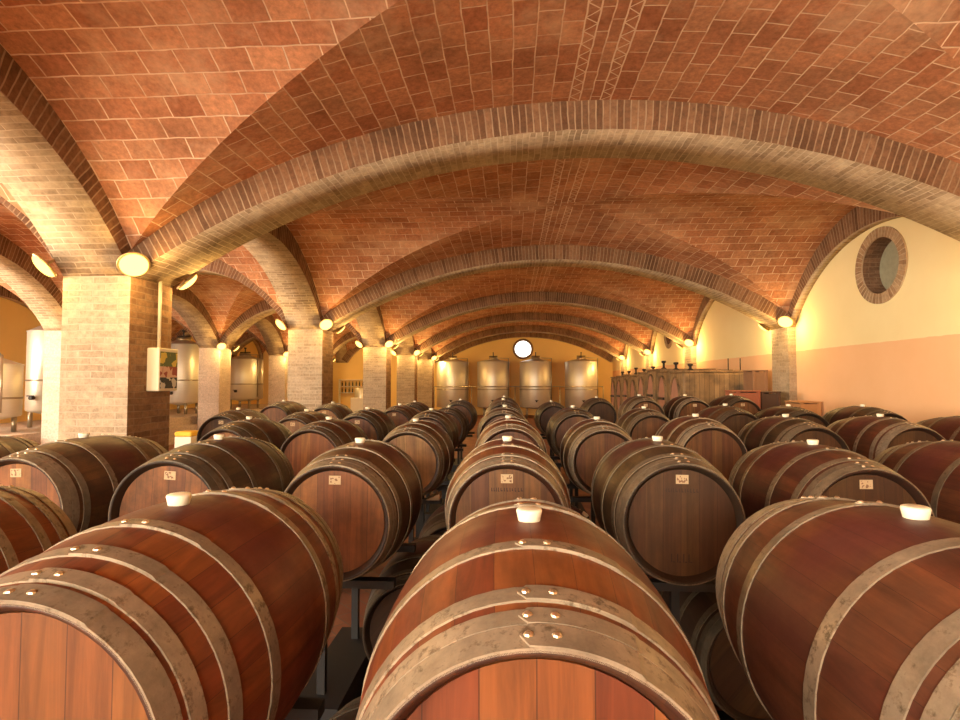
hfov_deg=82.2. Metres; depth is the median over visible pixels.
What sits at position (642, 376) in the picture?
wooden vat
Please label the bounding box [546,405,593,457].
barrel
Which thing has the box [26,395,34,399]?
tap
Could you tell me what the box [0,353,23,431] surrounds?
tank
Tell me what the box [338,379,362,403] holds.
shelf
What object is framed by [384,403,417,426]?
barrel
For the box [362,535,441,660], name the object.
barrel
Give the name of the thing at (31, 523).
barrel
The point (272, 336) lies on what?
arch
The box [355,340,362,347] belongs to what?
wall lamp
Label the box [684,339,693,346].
wall lamp
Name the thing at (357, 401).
machine
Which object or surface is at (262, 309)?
arch
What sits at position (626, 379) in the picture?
wooden vat
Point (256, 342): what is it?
arch
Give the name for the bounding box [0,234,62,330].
arch
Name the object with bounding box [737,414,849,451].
barrel
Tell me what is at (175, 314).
ceiling
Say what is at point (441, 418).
barrel
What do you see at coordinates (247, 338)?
arch
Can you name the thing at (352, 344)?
ceiling
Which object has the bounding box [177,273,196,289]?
wall lamp
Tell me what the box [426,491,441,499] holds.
wedge
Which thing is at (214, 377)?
pillar
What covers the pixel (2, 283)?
ceiling
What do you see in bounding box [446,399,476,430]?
barrel
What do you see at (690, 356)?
pilaster
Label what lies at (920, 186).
arch
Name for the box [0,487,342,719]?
barrel
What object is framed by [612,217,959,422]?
wall
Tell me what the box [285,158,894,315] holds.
ceiling
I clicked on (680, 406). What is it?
barrel
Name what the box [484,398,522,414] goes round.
barrel
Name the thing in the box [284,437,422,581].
barrel
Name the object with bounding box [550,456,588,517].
stand
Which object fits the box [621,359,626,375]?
pilaster
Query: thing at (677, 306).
ceiling
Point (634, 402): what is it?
barrel
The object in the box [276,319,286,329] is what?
wall lamp
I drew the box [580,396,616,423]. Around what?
barrel
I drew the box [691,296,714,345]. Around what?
arch
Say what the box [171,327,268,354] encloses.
arch
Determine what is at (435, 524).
barrel
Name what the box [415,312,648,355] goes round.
arch
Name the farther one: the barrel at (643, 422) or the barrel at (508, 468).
the barrel at (643, 422)
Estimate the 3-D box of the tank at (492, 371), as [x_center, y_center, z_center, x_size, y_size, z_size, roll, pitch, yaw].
[0.694,1.298,28.832,1.704,3.410,1.796,0,-2,3]
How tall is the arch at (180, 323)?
1.770 m
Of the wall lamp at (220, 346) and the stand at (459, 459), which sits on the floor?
the stand at (459, 459)
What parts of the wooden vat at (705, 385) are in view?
oval door, door frame, lid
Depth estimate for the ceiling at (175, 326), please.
22.42 m
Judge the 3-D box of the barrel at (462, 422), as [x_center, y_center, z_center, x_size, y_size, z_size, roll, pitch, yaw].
[-0.521,1.111,9.207,0.674,0.700,0.950,0,-2,3]
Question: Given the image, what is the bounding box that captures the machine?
[351,388,362,411]
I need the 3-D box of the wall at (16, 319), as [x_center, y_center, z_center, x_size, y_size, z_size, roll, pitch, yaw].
[-13.918,-0.114,13.419,0.300,5.000,36.800,0,-2,3]
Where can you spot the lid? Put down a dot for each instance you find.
(186, 433)
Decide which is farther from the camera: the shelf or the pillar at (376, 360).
the shelf
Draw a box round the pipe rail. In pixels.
[434,386,603,408]
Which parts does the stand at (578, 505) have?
rail, post, post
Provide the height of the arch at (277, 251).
1.820 m
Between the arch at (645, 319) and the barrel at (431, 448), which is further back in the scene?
the arch at (645, 319)
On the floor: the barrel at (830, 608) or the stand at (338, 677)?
the stand at (338, 677)
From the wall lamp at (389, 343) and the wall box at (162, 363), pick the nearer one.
the wall box at (162, 363)
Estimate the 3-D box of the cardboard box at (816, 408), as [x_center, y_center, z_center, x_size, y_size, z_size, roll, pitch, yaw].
[6.007,1.512,10.216,0.380,1.495,0.600,0,-2,3]
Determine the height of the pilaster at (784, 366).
3.700 m
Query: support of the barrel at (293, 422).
on the stand
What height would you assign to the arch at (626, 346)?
1.870 m
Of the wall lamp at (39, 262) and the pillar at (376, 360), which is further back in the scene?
the pillar at (376, 360)
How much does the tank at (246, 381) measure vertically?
2.548 m
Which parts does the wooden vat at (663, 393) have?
oval door, door frame, lid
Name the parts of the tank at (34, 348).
leg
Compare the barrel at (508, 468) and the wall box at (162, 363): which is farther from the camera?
the wall box at (162, 363)
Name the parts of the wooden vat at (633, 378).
oval door, door frame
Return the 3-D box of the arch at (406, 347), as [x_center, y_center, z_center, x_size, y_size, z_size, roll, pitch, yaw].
[-3.154,-1.201,20.273,0.730,1.820,5.282,0,-2,3]
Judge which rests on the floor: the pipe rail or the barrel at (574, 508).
the pipe rail
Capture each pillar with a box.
[41,331,60,444]
[58,275,171,450]
[197,348,230,429]
[268,355,287,404]
[287,329,332,410]
[363,347,390,411]
[397,355,416,404]
[417,360,433,407]
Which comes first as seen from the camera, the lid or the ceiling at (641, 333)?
the lid
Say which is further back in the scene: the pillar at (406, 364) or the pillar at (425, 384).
the pillar at (425, 384)
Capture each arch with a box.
[0,44,130,275]
[0,196,60,271]
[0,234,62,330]
[0,285,29,309]
[131,100,959,286]
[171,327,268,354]
[172,283,219,347]
[172,317,198,346]
[195,259,287,327]
[220,300,362,348]
[231,333,255,354]
[231,339,262,358]
[243,225,322,328]
[255,315,284,354]
[323,245,787,331]
[333,331,417,359]
[335,344,346,362]
[342,346,360,362]
[356,306,385,346]
[386,292,690,347]
[396,336,414,354]
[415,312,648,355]
[417,347,431,359]
[432,325,623,359]
[439,332,612,361]
[624,344,628,358]
[649,330,657,353]
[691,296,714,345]
[788,206,901,326]
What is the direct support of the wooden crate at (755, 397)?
on the floor
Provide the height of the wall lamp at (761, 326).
0.242 m
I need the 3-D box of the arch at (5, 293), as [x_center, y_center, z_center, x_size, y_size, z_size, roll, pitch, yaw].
[-13.586,-1.422,15.372,0.250,1.870,6.061,0,-2,3]
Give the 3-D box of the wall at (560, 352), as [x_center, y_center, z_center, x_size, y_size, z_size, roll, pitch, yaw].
[-2.816,0.604,31.359,20.450,5.000,0.300,0,-2,3]
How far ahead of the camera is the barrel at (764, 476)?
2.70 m
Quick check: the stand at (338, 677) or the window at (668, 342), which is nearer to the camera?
the stand at (338, 677)
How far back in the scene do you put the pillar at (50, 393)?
11.75 m
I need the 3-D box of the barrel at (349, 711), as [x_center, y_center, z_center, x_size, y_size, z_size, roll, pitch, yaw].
[-0.335,1.430,1.465,0.674,0.674,0.950,0,-2,3]
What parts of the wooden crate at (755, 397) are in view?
lid, corner post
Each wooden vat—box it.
[610,371,623,423]
[616,371,630,420]
[622,368,637,401]
[629,369,645,397]
[637,366,654,396]
[646,361,715,402]
[656,362,678,406]
[669,358,743,403]
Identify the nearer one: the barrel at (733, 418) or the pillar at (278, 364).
the barrel at (733, 418)
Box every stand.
[284,697,324,719]
[299,543,415,719]
[408,485,447,542]
[416,458,454,536]
[438,444,466,498]
[452,432,474,471]
[540,434,560,471]
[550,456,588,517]
[566,483,601,528]
[645,573,715,624]
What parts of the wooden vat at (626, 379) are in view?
oval door, door frame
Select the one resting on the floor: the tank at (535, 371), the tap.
the tank at (535, 371)
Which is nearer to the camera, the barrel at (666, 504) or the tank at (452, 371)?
the barrel at (666, 504)
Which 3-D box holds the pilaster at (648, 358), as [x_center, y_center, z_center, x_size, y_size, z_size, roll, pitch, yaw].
[6.834,0.887,22.183,0.150,3.700,0.700,0,-2,3]
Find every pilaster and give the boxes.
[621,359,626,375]
[645,354,652,371]
[684,346,696,368]
[771,327,796,405]
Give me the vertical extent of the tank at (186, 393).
2.898 m
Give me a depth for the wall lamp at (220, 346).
17.47 m
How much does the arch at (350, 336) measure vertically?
1.770 m
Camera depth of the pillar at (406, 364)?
22.39 m
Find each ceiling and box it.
[0,0,959,248]
[0,181,27,216]
[0,203,281,308]
[0,278,22,299]
[171,319,265,344]
[172,308,191,331]
[179,274,360,338]
[259,342,335,356]
[272,313,287,347]
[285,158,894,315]
[333,326,350,344]
[346,338,359,350]
[380,266,703,337]
[413,304,651,347]
[432,322,624,353]
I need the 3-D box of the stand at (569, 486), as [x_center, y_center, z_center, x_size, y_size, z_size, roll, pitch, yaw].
[1.091,1.632,5.086,0.540,0.846,0.880,0,-2,3]
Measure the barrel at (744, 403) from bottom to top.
0.700 m
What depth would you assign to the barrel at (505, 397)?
10.67 m
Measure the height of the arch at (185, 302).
1.820 m
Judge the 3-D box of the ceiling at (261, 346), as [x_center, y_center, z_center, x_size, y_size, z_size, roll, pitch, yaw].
[-10.575,-0.946,30.154,4.602,1.560,3.265,0,-2,3]
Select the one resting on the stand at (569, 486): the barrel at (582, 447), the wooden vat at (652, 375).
the barrel at (582, 447)
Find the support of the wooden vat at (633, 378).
on the floor
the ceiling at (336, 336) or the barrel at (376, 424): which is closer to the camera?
the barrel at (376, 424)
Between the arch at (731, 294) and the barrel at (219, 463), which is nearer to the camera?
the barrel at (219, 463)
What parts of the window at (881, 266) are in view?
pane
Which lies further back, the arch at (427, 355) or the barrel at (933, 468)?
the arch at (427, 355)
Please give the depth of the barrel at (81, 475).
2.89 m
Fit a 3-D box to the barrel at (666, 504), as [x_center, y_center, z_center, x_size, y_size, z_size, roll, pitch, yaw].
[0.973,0.768,3.022,0.674,0.700,0.950,0,-2,3]
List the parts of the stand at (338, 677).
post, post, rail, rail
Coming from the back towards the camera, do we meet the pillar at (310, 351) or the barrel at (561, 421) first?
the pillar at (310, 351)
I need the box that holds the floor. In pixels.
[169,415,722,710]
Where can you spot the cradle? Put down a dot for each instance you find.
(722, 715)
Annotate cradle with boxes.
[716,710,734,719]
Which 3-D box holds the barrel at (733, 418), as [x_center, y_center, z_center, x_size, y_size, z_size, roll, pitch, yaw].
[3.039,0.890,6.810,0.674,0.700,0.950,0,-2,3]
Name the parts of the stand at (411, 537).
post, post, rail, rail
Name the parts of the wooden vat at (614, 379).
oval door, door frame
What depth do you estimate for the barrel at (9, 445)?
3.51 m
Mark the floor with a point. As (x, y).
(343, 616)
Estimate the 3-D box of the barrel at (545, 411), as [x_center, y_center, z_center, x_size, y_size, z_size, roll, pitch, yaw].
[1.412,1.144,10.801,0.673,0.700,0.950,0,-2,2]
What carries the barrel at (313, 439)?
on the stand
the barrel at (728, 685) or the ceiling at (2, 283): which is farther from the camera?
the ceiling at (2, 283)
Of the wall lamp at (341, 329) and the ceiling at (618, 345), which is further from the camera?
the ceiling at (618, 345)
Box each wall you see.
[0,297,258,422]
[259,337,612,414]
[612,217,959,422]
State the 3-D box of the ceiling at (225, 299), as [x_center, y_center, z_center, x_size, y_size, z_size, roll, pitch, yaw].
[-6.153,-1.553,14.959,4.788,1.560,5.280,0,-2,3]
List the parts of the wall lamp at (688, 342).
glass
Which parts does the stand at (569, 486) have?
rail, rail, post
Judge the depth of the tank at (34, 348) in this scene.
13.14 m
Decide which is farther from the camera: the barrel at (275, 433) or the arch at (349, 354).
the arch at (349, 354)
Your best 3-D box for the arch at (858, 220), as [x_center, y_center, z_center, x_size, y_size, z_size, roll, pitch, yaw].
[6.054,-1.700,8.428,0.150,1.870,5.998,0,-2,3]
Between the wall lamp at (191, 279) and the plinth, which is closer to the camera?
the wall lamp at (191, 279)
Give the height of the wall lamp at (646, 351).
0.242 m
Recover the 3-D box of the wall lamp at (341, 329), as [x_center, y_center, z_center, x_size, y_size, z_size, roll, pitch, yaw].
[-3.128,-0.708,12.273,0.266,0.241,0.244,0,-2,10]
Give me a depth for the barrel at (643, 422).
6.44 m
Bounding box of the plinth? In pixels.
[0,404,267,444]
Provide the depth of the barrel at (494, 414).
6.60 m
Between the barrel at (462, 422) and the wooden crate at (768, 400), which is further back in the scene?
the wooden crate at (768, 400)
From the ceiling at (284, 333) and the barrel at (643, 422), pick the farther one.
the ceiling at (284, 333)
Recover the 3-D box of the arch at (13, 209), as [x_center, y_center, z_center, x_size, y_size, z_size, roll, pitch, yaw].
[-6.644,-1.737,6.238,5.432,1.770,0.700,0,-2,3]
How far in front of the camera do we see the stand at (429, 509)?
6.66 m
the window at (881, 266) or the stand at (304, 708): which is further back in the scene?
the window at (881, 266)
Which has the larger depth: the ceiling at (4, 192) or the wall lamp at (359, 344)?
the wall lamp at (359, 344)
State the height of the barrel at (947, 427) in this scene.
0.700 m
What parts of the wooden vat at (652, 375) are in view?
oval door, door frame, lid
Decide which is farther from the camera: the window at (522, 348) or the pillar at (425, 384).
the window at (522, 348)
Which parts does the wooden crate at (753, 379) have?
corner post, lid, corner post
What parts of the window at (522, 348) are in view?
pane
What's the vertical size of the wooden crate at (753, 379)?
2.105 m
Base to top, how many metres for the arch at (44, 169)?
1.820 m
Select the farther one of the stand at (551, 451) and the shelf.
the shelf
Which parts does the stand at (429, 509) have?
post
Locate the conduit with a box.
[157,281,161,347]
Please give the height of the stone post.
0.700 m
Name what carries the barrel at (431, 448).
on the stand at (411, 537)
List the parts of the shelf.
panel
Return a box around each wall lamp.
[32,253,56,277]
[116,252,150,276]
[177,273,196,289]
[216,342,226,349]
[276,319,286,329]
[319,319,332,329]
[335,325,344,332]
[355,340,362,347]
[384,340,392,347]
[644,349,650,354]
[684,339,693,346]
[758,322,769,330]
[777,316,793,327]
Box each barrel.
[0,432,167,532]
[0,435,39,457]
[0,485,76,573]
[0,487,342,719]
[108,434,294,520]
[197,407,269,441]
[199,416,291,448]
[260,400,306,421]
[279,409,328,433]
[280,417,367,475]
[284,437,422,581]
[314,402,352,418]
[329,696,360,719]
[343,407,395,440]
[356,497,719,719]
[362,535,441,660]
[383,418,454,495]
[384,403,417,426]
[406,401,428,413]
[409,408,458,449]
[418,504,446,538]
[439,405,468,445]
[445,436,570,530]
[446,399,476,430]
[474,415,546,453]
[477,405,527,438]
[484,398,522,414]
[489,396,518,405]
[534,400,564,434]
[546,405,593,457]
[560,416,631,493]
[571,505,588,518]
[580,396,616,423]
[591,436,745,585]
[616,406,669,439]
[618,394,664,418]
[655,414,746,479]
[658,578,771,719]
[662,394,709,419]
[697,404,757,434]
[708,394,760,414]
[716,496,959,719]
[728,439,934,518]
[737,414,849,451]
[754,404,829,426]
[822,404,907,423]
[827,414,945,459]
[873,440,959,523]
[917,415,959,440]
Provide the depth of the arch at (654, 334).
21.56 m
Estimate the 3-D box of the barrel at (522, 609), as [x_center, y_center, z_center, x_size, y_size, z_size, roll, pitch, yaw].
[0.110,0.681,1.220,0.674,0.700,0.950,0,-2,3]
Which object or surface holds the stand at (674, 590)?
on the floor
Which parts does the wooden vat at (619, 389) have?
oval door, door frame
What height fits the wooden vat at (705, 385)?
2.395 m
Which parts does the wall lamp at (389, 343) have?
glass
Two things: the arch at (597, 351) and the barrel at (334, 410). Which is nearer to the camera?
the barrel at (334, 410)
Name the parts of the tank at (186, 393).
manhole lid, leg, leg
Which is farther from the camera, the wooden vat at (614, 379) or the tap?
the wooden vat at (614, 379)
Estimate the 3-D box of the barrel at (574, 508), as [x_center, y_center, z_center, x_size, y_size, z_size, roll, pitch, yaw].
[0.652,1.555,4.587,0.674,0.674,0.950,0,-2,3]
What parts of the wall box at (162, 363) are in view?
panel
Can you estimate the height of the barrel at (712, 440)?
0.700 m
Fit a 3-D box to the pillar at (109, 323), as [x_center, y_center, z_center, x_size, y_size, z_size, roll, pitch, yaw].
[-3.953,0.240,6.007,0.730,3.700,0.700,0,-2,3]
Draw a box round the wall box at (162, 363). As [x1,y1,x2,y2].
[146,348,177,390]
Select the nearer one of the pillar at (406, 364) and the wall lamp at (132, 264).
the wall lamp at (132, 264)
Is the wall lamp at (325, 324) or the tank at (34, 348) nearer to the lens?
the wall lamp at (325, 324)
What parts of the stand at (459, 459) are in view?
post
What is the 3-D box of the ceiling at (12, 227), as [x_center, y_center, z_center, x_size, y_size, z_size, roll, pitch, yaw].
[-6.481,-1.786,9.137,4.788,1.560,5.212,0,-2,3]
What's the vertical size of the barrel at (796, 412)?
0.700 m
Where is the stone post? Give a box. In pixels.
[174,430,197,447]
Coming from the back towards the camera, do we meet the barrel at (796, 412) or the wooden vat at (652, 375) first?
the wooden vat at (652, 375)
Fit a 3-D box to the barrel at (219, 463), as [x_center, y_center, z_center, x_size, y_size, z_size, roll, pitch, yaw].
[-1.523,0.779,3.162,0.673,0.700,0.950,0,-2,3]
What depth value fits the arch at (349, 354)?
31.25 m
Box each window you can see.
[513,339,532,358]
[664,336,672,348]
[855,226,907,303]
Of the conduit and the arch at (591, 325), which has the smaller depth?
the conduit
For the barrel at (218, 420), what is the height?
0.700 m
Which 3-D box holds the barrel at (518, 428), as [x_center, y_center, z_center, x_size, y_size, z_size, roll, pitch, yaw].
[0.282,0.869,5.162,0.673,0.700,0.950,0,-2,2]
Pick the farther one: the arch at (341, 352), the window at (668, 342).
the arch at (341, 352)
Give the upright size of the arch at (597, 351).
1.770 m
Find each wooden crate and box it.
[724,390,760,408]
[743,370,767,390]
[751,391,780,409]
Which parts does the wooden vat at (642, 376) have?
oval door, door frame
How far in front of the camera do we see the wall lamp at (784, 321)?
10.79 m
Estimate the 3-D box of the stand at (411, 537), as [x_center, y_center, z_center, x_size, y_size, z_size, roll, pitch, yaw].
[-0.589,1.643,5.130,0.540,0.826,0.880,0,-2,3]
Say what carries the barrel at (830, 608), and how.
on the stand
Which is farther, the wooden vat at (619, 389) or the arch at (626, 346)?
the arch at (626, 346)
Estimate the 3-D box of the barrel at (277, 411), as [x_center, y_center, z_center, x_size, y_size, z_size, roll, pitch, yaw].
[-3.327,1.027,9.368,0.673,0.700,0.950,0,-2,4]
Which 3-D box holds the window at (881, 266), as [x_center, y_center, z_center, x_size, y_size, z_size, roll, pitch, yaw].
[6.266,-1.445,8.405,0.325,1.170,1.170,0,-2,3]
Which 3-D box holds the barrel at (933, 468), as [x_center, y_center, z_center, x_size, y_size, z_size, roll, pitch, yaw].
[2.630,0.770,2.928,0.674,0.700,0.950,0,-2,3]
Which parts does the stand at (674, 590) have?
post, rail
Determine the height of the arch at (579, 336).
1.860 m
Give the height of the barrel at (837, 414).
0.700 m
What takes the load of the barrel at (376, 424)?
on the stand
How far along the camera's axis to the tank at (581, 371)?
27.91 m
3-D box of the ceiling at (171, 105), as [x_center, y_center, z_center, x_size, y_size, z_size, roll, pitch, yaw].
[0.950,-2.036,2.900,9.474,1.560,5.276,0,-2,3]
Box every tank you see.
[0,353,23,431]
[24,325,43,427]
[170,330,198,413]
[230,347,263,408]
[436,352,468,407]
[477,352,509,415]
[519,352,551,417]
[565,352,597,407]
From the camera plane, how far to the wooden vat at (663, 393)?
13.92 m
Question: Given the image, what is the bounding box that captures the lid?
[175,430,197,436]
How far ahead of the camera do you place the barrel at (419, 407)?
10.62 m
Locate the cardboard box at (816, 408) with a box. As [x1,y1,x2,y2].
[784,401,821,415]
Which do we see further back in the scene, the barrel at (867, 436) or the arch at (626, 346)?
the arch at (626, 346)
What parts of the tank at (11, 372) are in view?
leg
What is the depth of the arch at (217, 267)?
11.62 m
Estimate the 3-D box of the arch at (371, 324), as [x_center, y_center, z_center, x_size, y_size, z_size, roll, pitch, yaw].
[-3.462,-1.419,14.802,0.730,1.820,5.980,0,-2,3]
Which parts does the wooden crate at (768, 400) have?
corner post, lid, corner post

